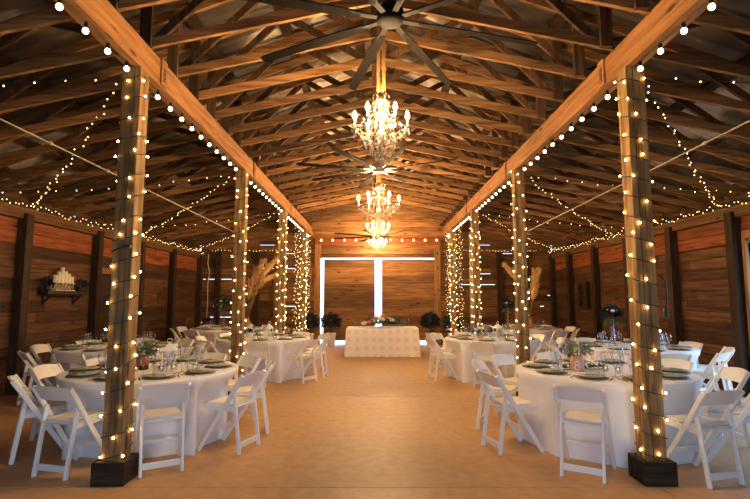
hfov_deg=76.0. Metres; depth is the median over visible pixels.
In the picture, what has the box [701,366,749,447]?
folding chair
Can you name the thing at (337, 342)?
ground
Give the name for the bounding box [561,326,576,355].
folding chair
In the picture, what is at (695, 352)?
tablecloth
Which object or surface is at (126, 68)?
bulb
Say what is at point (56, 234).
trim
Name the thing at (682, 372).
charger plate
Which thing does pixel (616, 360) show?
dinner plate
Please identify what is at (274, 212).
string
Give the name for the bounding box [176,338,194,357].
folding chair
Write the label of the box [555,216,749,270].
trim
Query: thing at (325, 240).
trim
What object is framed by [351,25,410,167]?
crystal chandelier
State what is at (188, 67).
roof truss
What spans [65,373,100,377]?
charger plate
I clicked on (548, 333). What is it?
tablecloth
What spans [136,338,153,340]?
folding chair
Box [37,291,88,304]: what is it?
shelf
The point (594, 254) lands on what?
trim
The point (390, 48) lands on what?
trim
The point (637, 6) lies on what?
roof truss
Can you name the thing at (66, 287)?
candle stand
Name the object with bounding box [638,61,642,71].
bulb
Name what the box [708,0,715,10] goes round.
bulb
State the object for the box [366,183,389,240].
crystal chandelier
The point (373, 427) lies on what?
floor
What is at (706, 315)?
wall
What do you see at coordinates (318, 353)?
folding chair
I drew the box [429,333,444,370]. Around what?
folding chair
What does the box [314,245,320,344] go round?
trim
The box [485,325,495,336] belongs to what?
bouquet
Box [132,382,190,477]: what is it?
folding chair
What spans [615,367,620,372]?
votive holder
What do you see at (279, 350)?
tablecloth
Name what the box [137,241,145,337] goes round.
trim
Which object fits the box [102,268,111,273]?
trim
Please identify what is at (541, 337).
folding chair
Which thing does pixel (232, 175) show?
string
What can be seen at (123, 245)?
cord
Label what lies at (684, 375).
dinner plate
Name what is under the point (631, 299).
string
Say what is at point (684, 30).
bulb
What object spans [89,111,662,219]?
roof truss
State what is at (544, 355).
folding chair
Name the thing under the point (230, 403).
folding chair
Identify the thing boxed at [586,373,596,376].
napkin
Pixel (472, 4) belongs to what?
ceiling beam
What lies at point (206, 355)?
folding chair
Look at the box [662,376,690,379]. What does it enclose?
charger plate
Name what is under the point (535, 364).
napkin
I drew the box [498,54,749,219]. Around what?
roof beam
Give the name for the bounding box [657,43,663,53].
bulb
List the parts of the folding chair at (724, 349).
leg, backrest, leg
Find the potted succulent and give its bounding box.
[136,342,157,369]
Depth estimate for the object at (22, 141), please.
7.45 m
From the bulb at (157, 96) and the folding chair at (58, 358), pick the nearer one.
the bulb at (157, 96)
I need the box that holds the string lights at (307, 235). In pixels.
[306,235,309,328]
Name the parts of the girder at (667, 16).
bolt plate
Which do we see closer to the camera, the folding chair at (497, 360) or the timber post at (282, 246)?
the folding chair at (497, 360)
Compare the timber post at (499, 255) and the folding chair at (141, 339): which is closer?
the folding chair at (141, 339)
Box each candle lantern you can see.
[161,338,177,367]
[265,321,272,337]
[493,321,502,338]
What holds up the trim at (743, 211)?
attached to the wall at (706, 315)
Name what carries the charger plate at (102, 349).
on the tablecloth at (88, 355)
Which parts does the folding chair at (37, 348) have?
leg, backrest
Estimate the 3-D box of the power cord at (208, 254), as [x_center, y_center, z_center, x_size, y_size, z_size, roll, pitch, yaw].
[-5.585,1.210,15.959,0.094,2.101,0.028,0,-6,0]
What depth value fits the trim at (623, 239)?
11.06 m
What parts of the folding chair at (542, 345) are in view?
leg, backrest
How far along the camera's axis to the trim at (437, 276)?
16.11 m
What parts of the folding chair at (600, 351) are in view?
backrest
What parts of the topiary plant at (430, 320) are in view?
planter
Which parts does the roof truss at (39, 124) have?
king post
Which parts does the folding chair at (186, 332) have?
backrest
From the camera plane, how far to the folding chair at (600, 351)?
6.86 m
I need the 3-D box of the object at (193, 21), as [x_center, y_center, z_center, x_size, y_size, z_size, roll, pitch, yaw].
[-2.150,-2.471,7.788,0.147,0.090,17.600,0,-6,0]
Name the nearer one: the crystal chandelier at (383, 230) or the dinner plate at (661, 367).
the dinner plate at (661, 367)
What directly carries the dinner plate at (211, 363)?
on the charger plate at (227, 366)
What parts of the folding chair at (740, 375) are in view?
leg, leg, backrest, leg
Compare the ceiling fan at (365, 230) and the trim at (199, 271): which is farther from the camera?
the trim at (199, 271)
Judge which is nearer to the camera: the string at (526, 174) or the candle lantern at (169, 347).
the candle lantern at (169, 347)
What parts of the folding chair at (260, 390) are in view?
seat, seat rail, leg, backrest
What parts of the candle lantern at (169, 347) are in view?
frame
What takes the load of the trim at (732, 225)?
attached to the wall at (706, 315)
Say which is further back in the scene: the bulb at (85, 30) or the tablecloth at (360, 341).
the tablecloth at (360, 341)
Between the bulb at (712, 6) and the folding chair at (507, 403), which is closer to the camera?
the bulb at (712, 6)
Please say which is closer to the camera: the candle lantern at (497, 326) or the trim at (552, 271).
the candle lantern at (497, 326)
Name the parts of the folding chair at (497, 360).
leg, leg, backrest, leg, leg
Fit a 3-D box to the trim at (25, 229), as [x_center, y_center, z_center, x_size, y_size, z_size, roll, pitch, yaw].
[-5.850,0.873,7.892,0.160,2.950,0.170,0,-6,0]
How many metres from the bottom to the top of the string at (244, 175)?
3.534 m
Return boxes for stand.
[50,282,74,290]
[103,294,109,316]
[500,297,514,327]
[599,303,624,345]
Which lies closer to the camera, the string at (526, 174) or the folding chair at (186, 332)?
the string at (526, 174)
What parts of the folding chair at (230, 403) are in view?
seat rail, leg, seat, leg, leg, backrest, leg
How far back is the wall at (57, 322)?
9.14 m
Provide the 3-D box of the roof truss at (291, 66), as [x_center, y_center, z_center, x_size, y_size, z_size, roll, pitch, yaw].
[0.000,-2.092,7.071,11.934,2.350,0.122,0,-6,0]
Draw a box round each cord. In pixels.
[0,118,233,231]
[111,244,131,251]
[206,254,209,317]
[527,120,749,231]
[659,275,667,317]
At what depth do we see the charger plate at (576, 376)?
4.70 m
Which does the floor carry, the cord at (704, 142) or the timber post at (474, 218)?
the timber post at (474, 218)
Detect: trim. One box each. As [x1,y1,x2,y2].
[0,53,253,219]
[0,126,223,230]
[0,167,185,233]
[0,195,201,252]
[0,201,204,254]
[0,204,203,258]
[0,215,196,270]
[5,213,34,395]
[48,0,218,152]
[86,231,104,339]
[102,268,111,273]
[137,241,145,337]
[166,249,176,342]
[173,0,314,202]
[194,255,202,327]
[213,252,221,325]
[252,252,260,326]
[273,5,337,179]
[273,252,277,331]
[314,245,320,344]
[315,237,439,244]
[354,8,368,173]
[383,43,396,146]
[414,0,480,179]
[434,245,440,344]
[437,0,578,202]
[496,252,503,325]
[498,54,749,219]
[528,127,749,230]
[547,202,749,254]
[548,205,749,258]
[549,255,557,327]
[550,196,749,252]
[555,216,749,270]
[565,251,575,345]
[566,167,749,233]
[590,245,602,339]
[622,237,629,338]
[664,227,683,344]
[723,212,749,396]
[741,230,749,238]
[741,238,749,346]
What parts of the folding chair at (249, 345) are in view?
backrest, leg, leg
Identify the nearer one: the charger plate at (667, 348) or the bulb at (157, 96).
the bulb at (157, 96)
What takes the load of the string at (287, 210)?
attached to the timber post at (282, 246)
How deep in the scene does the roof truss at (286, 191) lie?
11.24 m
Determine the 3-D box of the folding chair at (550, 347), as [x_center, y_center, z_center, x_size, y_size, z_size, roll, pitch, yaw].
[3.138,1.967,7.932,0.569,0.799,0.426,0,-6,3]
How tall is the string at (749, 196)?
0.136 m
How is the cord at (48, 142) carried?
attached to the timber post at (238, 259)
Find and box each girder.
[54,0,311,234]
[443,0,716,234]
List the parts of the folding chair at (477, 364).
backrest, leg, seat rail, seat, leg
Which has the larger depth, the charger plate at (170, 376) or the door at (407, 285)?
the door at (407, 285)
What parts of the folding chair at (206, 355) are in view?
backrest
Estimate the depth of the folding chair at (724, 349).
7.52 m
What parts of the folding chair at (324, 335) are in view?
backrest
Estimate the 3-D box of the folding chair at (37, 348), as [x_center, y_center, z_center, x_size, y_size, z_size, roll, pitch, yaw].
[-5.325,1.963,7.892,0.569,0.799,0.426,0,-6,-1]
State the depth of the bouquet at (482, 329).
9.39 m
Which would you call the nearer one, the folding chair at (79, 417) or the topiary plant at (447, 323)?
the folding chair at (79, 417)
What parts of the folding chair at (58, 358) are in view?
backrest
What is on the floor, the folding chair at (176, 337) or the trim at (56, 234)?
the folding chair at (176, 337)
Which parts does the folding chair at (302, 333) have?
backrest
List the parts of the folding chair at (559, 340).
backrest, leg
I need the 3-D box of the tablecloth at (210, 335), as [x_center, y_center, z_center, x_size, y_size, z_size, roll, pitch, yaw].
[-3.950,2.450,12.617,1.840,0.753,1.840,2,-6,-17]
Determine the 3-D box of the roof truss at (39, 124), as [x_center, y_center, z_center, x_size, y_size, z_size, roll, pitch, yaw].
[0.000,-2.213,5.867,11.934,2.350,0.122,0,-6,0]
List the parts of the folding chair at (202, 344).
leg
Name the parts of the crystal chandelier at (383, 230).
drop post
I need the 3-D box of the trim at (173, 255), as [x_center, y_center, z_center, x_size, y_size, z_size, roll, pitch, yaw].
[-5.850,1.462,13.723,0.160,2.950,0.170,0,-6,0]
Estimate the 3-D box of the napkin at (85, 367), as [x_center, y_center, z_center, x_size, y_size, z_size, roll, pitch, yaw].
[-3.187,1.294,5.263,0.170,0.024,0.104,2,-6,-17]
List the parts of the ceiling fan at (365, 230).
fan blade, fan blade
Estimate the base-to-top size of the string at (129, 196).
3.484 m
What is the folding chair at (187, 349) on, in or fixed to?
on the floor
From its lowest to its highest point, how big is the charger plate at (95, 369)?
0.011 m
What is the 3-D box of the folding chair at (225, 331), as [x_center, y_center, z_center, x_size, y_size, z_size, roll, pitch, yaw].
[-3.585,2.340,11.624,0.426,0.799,0.569,2,-6,-22]
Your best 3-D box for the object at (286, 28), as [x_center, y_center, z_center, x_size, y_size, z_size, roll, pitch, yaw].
[-1.200,-2.816,7.823,0.147,0.090,17.600,0,-6,0]
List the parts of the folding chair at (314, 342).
leg, seat, leg, leg, backrest, leg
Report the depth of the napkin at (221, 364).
5.49 m
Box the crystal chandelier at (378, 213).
[356,148,400,233]
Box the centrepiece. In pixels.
[361,314,401,325]
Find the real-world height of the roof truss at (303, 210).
2.350 m
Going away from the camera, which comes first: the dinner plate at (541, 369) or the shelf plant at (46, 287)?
the dinner plate at (541, 369)
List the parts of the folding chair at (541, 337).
backrest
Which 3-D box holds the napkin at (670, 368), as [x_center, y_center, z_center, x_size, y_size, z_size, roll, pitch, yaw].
[3.196,1.284,5.166,0.170,0.024,0.104,-1,-6,9]
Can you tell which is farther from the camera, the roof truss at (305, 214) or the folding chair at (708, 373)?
the roof truss at (305, 214)
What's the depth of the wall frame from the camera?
13.57 m
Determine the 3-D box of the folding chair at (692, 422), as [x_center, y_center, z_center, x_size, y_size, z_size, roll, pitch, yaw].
[2.840,1.589,4.192,0.426,0.799,0.569,1,-6,-14]
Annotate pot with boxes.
[136,355,149,369]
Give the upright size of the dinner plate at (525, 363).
0.021 m
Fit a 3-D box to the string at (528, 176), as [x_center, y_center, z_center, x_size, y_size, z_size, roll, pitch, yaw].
[4.140,-0.785,9.798,0.084,0.575,4.959,-5,-8,41]
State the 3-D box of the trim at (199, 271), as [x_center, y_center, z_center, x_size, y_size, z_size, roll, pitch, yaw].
[-5.850,1.673,15.812,0.160,2.950,0.170,0,-6,0]
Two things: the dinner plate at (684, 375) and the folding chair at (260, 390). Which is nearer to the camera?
the dinner plate at (684, 375)
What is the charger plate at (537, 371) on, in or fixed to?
on the tablecloth at (681, 396)
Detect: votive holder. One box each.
[158,366,164,371]
[602,365,608,371]
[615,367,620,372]
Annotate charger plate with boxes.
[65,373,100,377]
[68,368,101,371]
[83,349,106,351]
[93,378,105,380]
[142,375,175,379]
[172,359,198,361]
[184,370,215,374]
[198,360,224,363]
[204,365,232,368]
[522,365,550,368]
[532,361,558,363]
[536,370,567,374]
[574,375,609,379]
[597,360,624,363]
[662,370,690,373]
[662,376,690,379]
[667,348,690,350]
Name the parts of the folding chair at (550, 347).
backrest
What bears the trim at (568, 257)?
attached to the wall at (706, 315)
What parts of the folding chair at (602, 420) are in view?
leg, leg, backrest, seat, leg, leg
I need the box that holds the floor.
[0,345,749,498]
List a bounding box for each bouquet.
[244,324,259,337]
[470,326,490,338]
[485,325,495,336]
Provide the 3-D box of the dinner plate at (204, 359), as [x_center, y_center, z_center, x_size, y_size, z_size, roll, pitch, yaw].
[-2.023,1.371,5.904,0.260,0.021,0.260,0,-6,0]
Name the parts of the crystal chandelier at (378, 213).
drop post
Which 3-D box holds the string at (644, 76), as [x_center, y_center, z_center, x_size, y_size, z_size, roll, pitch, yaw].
[4.136,-1.152,6.271,0.084,0.555,4.959,-5,-8,42]
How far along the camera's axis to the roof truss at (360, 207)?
14.83 m
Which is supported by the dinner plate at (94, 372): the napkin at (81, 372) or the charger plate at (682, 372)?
the napkin at (81, 372)
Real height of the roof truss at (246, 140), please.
2.350 m
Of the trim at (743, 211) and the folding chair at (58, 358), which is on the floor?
the folding chair at (58, 358)
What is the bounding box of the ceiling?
[0,0,749,239]
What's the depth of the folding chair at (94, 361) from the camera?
6.10 m
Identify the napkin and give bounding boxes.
[72,371,93,374]
[76,366,94,368]
[152,373,165,376]
[191,368,209,371]
[211,363,225,365]
[528,363,544,365]
[537,359,552,361]
[542,368,560,371]
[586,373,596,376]
[663,372,682,375]
[664,367,683,370]
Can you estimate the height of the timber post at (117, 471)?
3.658 m
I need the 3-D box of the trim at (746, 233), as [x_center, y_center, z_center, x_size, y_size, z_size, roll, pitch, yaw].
[5.950,-0.387,6.220,0.160,0.120,3.020,0,-6,0]
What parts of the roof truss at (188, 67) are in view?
king post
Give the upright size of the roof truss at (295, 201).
2.350 m
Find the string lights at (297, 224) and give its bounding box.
[292,224,298,331]
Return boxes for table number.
[570,355,583,371]
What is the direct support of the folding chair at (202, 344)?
on the floor
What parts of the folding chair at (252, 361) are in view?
backrest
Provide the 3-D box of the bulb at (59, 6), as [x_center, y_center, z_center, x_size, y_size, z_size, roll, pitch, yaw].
[-2.225,-1.727,3.376,0.045,0.094,0.047,0,-6,0]
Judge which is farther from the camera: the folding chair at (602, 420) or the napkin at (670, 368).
the napkin at (670, 368)
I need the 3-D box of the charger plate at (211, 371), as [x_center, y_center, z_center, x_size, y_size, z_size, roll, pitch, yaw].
[-1.866,1.306,5.099,0.320,0.011,0.320,0,-6,0]
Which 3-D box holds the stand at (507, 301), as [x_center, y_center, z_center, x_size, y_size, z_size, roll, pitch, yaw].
[3.518,1.675,12.799,0.436,0.824,0.402,0,-6,0]
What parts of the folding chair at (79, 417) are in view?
leg, backrest, leg, leg, seat, leg, seat rail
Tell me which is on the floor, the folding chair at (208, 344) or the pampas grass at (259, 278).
the folding chair at (208, 344)
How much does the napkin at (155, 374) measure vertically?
0.024 m
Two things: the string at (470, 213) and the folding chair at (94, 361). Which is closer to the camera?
the folding chair at (94, 361)
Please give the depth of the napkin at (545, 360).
5.85 m
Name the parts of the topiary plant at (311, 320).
planter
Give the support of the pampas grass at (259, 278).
on the tablecloth at (210, 335)
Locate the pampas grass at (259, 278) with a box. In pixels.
[245,256,277,326]
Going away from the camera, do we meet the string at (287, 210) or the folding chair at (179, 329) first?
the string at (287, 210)
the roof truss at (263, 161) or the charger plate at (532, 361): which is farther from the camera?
the roof truss at (263, 161)
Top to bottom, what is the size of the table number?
0.167 m
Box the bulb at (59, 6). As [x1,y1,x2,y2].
[56,0,62,10]
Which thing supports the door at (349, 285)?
in the wall at (541, 308)
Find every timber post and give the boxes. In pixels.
[90,66,149,486]
[228,169,248,394]
[276,209,286,332]
[299,229,306,347]
[449,229,456,334]
[470,209,480,334]
[511,169,529,396]
[617,66,678,486]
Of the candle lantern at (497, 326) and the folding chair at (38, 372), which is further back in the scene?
the candle lantern at (497, 326)
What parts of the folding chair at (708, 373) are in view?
leg, leg, backrest, leg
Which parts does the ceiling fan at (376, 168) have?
fan blade, fan blade, fan blade, fan blade, fan blade, fan blade, fan blade, fan blade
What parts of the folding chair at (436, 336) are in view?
leg, backrest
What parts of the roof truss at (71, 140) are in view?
king post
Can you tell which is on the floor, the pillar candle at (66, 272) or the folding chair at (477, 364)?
the folding chair at (477, 364)
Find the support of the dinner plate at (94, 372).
on the charger plate at (96, 374)
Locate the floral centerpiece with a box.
[216,296,231,324]
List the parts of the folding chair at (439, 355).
leg, backrest, leg, leg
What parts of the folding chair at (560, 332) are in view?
backrest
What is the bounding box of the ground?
[201,317,426,344]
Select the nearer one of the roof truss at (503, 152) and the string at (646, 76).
the string at (646, 76)
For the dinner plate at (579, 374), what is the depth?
4.77 m
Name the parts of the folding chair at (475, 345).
leg, leg, backrest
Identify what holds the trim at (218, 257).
attached to the wall at (541, 308)
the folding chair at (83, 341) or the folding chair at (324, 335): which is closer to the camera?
the folding chair at (83, 341)
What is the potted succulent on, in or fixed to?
on the tablecloth at (205, 388)
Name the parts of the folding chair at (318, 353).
leg, leg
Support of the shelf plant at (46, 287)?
on the shelf
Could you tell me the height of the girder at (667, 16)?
0.280 m
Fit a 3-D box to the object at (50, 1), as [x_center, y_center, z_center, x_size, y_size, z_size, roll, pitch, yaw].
[-3.100,-2.127,7.753,0.147,0.090,17.600,0,-6,0]
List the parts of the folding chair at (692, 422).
seat rail, leg, seat, leg, leg, backrest, leg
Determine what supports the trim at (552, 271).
attached to the wall at (706, 315)
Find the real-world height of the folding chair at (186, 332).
0.799 m
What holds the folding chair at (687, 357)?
on the floor
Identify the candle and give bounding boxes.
[53,274,57,281]
[57,271,60,281]
[60,267,64,282]
[64,271,67,282]
[166,357,171,365]
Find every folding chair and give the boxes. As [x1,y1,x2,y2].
[7,374,65,464]
[16,350,53,404]
[29,343,51,394]
[29,363,63,440]
[31,385,103,480]
[52,354,85,386]
[75,339,100,343]
[84,357,106,365]
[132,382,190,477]
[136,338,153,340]
[150,353,173,358]
[170,328,190,356]
[171,346,193,356]
[176,326,190,347]
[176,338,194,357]
[183,330,205,352]
[191,341,206,357]
[195,335,213,353]
[196,353,226,360]
[197,369,265,454]
[198,340,229,360]
[218,333,230,337]
[220,330,230,333]
[227,355,260,421]
[227,360,275,435]
[244,342,270,386]
[283,339,319,383]
[292,332,309,363]
[301,336,330,377]
[305,333,329,372]
[425,338,459,381]
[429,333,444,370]
[454,332,472,334]
[470,342,497,387]
[471,358,517,430]
[476,369,544,455]
[490,354,517,416]
[530,334,545,351]
[530,341,555,360]
[536,352,566,359]
[540,337,564,352]
[545,330,568,356]
[546,343,559,352]
[552,384,615,484]
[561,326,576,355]
[562,328,580,352]
[574,337,595,342]
[595,354,629,361]
[599,350,631,361]
[661,354,691,360]
[661,358,694,371]
[664,389,744,488]
[678,341,702,387]
[692,351,733,391]
[697,346,734,389]
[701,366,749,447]
[707,393,749,462]
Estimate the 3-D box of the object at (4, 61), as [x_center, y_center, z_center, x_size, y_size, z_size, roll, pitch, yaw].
[-4.050,-1.783,7.718,0.147,0.090,17.600,0,-6,0]
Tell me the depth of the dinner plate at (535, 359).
5.84 m
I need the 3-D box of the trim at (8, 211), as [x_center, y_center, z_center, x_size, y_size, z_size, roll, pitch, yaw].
[-5.900,-0.619,7.601,0.140,0.140,17.400,0,-6,0]
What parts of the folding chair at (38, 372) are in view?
leg, backrest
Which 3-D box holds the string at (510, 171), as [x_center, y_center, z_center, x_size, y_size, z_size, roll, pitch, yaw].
[2.360,0.403,7.819,0.216,3.553,0.216,0,-6,0]
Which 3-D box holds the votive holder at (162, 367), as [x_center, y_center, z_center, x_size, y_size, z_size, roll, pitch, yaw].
[-2.330,1.294,5.216,0.066,0.058,0.064,0,-6,0]
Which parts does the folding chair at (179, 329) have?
backrest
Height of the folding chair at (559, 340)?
0.799 m
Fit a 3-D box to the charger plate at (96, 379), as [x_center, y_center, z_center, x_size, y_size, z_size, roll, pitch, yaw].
[-2.585,1.266,4.702,0.320,0.011,0.320,0,-6,0]
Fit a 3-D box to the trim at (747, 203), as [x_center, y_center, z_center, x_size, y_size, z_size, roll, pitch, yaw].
[5.890,-0.709,7.610,0.160,0.040,17.400,0,-6,0]
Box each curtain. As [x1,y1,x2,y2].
[445,236,449,312]
[458,222,463,331]
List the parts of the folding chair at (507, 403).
leg, backrest, leg, leg, seat, leg, seat rail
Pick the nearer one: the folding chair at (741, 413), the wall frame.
the folding chair at (741, 413)
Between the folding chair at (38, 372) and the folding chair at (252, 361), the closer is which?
the folding chair at (38, 372)
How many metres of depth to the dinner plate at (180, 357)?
6.04 m
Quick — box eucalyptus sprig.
[562,363,604,369]
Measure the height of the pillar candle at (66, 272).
0.225 m
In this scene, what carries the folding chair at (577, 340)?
on the floor
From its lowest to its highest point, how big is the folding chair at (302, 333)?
0.799 m
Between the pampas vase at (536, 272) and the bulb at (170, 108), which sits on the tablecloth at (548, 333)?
the pampas vase at (536, 272)
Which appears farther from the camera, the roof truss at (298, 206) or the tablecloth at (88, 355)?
the roof truss at (298, 206)
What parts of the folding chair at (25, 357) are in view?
leg, backrest, leg, leg, leg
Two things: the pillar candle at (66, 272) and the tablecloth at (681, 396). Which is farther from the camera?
the pillar candle at (66, 272)
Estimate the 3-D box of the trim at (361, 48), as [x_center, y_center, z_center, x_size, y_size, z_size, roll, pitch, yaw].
[-0.250,-3.160,7.857,0.147,0.090,17.600,0,-6,0]
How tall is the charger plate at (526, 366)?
0.011 m
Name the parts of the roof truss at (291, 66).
king post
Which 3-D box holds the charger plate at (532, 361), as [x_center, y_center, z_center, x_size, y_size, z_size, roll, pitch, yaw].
[2.079,1.386,5.885,0.320,0.011,0.320,0,-6,0]
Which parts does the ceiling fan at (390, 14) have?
fan blade, fan blade, fan blade, fan blade, fan blade, fan blade, fan blade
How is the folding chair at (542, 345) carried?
on the floor
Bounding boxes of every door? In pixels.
[99,274,110,342]
[323,260,374,339]
[382,260,434,339]
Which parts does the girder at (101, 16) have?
bolt plate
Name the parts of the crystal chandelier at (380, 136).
arm, arm, drop post, arm, arm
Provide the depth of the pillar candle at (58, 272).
8.80 m
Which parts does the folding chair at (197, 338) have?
backrest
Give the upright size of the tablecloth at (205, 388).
0.753 m
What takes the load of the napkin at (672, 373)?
on the dinner plate at (684, 375)
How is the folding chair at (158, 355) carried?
on the floor
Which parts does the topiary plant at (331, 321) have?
planter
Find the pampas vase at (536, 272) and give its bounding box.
[501,261,542,328]
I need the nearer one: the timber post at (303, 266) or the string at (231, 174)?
the string at (231, 174)
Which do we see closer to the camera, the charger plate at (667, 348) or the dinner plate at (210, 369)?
the dinner plate at (210, 369)
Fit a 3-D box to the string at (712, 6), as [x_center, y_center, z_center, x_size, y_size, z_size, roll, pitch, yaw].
[2.360,-1.147,9.137,0.045,0.098,13.950,0,-6,0]
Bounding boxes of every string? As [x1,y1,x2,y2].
[0,76,120,86]
[0,174,233,192]
[2,199,202,253]
[32,76,121,207]
[56,0,308,236]
[99,75,149,459]
[142,212,275,226]
[143,175,232,232]
[230,175,248,370]
[276,210,287,331]
[299,231,307,329]
[320,239,437,240]
[447,0,715,236]
[449,231,457,333]
[470,213,481,325]
[482,212,615,226]
[510,171,530,360]
[526,174,749,192]
[528,176,614,235]
[548,196,749,252]
[614,77,668,459]
[644,76,719,207]
[646,76,749,82]
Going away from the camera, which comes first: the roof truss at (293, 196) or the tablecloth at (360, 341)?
the roof truss at (293, 196)
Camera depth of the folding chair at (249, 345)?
8.41 m
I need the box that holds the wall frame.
[577,277,590,308]
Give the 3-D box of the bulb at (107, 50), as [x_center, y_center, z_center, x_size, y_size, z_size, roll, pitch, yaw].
[-2.225,-1.666,3.983,0.045,0.094,0.047,0,-6,0]
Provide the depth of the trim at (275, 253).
15.97 m
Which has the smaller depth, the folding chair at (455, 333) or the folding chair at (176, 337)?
the folding chair at (455, 333)
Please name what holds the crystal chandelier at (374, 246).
hanging from the roof truss at (365, 210)
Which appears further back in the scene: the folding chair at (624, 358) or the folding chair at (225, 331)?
the folding chair at (225, 331)
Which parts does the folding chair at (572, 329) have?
backrest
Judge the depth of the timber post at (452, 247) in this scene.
14.61 m
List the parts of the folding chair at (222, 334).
backrest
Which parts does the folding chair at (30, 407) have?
backrest, leg, leg, leg, leg, seat, seat rail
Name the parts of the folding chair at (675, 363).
leg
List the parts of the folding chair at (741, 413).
seat, seat rail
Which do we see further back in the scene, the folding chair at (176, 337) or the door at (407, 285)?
the door at (407, 285)
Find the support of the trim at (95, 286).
attached to the wall at (57, 322)
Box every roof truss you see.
[0,0,749,34]
[0,0,749,78]
[0,0,749,112]
[0,0,749,139]
[0,8,749,161]
[0,39,749,179]
[0,53,749,194]
[25,71,726,202]
[49,87,702,208]
[70,105,681,214]
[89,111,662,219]
[105,121,623,223]
[142,134,624,226]
[142,145,618,231]
[145,150,606,234]
[156,155,595,237]
[166,163,585,240]
[175,172,576,242]
[184,172,567,244]
[191,177,560,246]
[198,183,553,248]
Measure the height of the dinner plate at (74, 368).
0.021 m
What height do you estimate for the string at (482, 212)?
0.565 m
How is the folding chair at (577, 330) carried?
on the floor
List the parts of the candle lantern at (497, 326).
frame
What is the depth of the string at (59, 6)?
5.03 m
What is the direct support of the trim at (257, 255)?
attached to the wall at (541, 308)
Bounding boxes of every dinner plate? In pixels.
[69,371,97,375]
[71,366,97,370]
[145,373,172,377]
[176,357,195,360]
[187,368,212,372]
[200,359,222,362]
[207,363,229,366]
[525,363,547,366]
[535,359,555,362]
[539,368,564,372]
[578,373,605,377]
[599,359,622,361]
[661,367,686,371]
[662,372,686,377]
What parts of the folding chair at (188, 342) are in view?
backrest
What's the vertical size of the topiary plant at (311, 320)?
1.124 m
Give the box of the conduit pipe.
[469,232,472,327]
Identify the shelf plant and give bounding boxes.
[39,275,54,290]
[74,278,87,290]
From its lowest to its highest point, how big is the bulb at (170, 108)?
0.094 m
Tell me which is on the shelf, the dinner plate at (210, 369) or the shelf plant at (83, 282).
the shelf plant at (83, 282)
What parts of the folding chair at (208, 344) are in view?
backrest, leg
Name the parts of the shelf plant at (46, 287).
pot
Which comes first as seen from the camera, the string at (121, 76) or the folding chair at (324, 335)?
the string at (121, 76)
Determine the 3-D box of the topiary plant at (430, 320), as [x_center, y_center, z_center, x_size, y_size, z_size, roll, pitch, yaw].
[1.746,2.537,15.357,0.724,1.140,0.780,3,-6,-24]
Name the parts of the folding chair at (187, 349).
backrest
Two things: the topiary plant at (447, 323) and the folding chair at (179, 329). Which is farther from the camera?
the topiary plant at (447, 323)
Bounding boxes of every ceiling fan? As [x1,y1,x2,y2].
[246,0,537,89]
[296,144,456,188]
[334,220,428,241]
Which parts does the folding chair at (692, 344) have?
backrest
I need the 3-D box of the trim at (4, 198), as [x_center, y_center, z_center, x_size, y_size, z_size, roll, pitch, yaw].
[-5.930,-0.786,7.618,0.080,0.115,17.400,0,-6,0]
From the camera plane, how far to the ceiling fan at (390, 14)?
4.21 m
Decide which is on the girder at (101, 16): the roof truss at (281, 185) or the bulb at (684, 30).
the roof truss at (281, 185)
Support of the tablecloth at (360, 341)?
on the banquet table
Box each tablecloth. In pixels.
[49,341,178,386]
[55,359,238,459]
[189,326,261,355]
[216,334,309,382]
[344,326,420,356]
[443,335,539,382]
[495,326,562,352]
[516,359,702,468]
[573,341,699,369]
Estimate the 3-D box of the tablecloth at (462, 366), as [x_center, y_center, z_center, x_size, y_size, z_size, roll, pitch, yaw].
[2.290,2.138,9.523,1.847,0.753,1.848,0,-6,0]
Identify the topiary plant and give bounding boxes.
[298,312,320,347]
[320,311,342,346]
[419,311,441,346]
[442,312,463,335]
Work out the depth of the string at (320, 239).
16.19 m
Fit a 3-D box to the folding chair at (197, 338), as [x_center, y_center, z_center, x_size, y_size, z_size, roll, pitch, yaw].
[-3.325,2.139,9.634,0.569,0.799,0.426,0,-6,1]
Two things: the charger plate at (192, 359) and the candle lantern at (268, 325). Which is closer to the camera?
the charger plate at (192, 359)
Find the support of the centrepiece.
on the tablecloth at (360, 341)
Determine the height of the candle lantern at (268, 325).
0.331 m
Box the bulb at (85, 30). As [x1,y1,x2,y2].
[82,22,88,33]
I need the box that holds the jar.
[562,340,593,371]
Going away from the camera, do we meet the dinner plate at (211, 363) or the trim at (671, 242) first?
the dinner plate at (211, 363)
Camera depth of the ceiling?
6.52 m
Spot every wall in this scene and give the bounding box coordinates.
[0,179,199,396]
[201,184,550,344]
[552,179,749,389]
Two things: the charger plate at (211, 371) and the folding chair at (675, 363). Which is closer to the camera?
the charger plate at (211, 371)
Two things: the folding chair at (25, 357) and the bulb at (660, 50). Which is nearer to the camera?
the bulb at (660, 50)
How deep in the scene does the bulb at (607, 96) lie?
4.88 m
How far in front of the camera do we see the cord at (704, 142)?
5.81 m
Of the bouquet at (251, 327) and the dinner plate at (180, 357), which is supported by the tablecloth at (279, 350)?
the bouquet at (251, 327)
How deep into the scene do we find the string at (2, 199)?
9.27 m
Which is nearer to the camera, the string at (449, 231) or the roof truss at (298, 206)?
the roof truss at (298, 206)
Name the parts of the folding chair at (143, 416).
leg, leg, seat, backrest, leg, leg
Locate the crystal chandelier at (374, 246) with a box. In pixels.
[368,217,386,253]

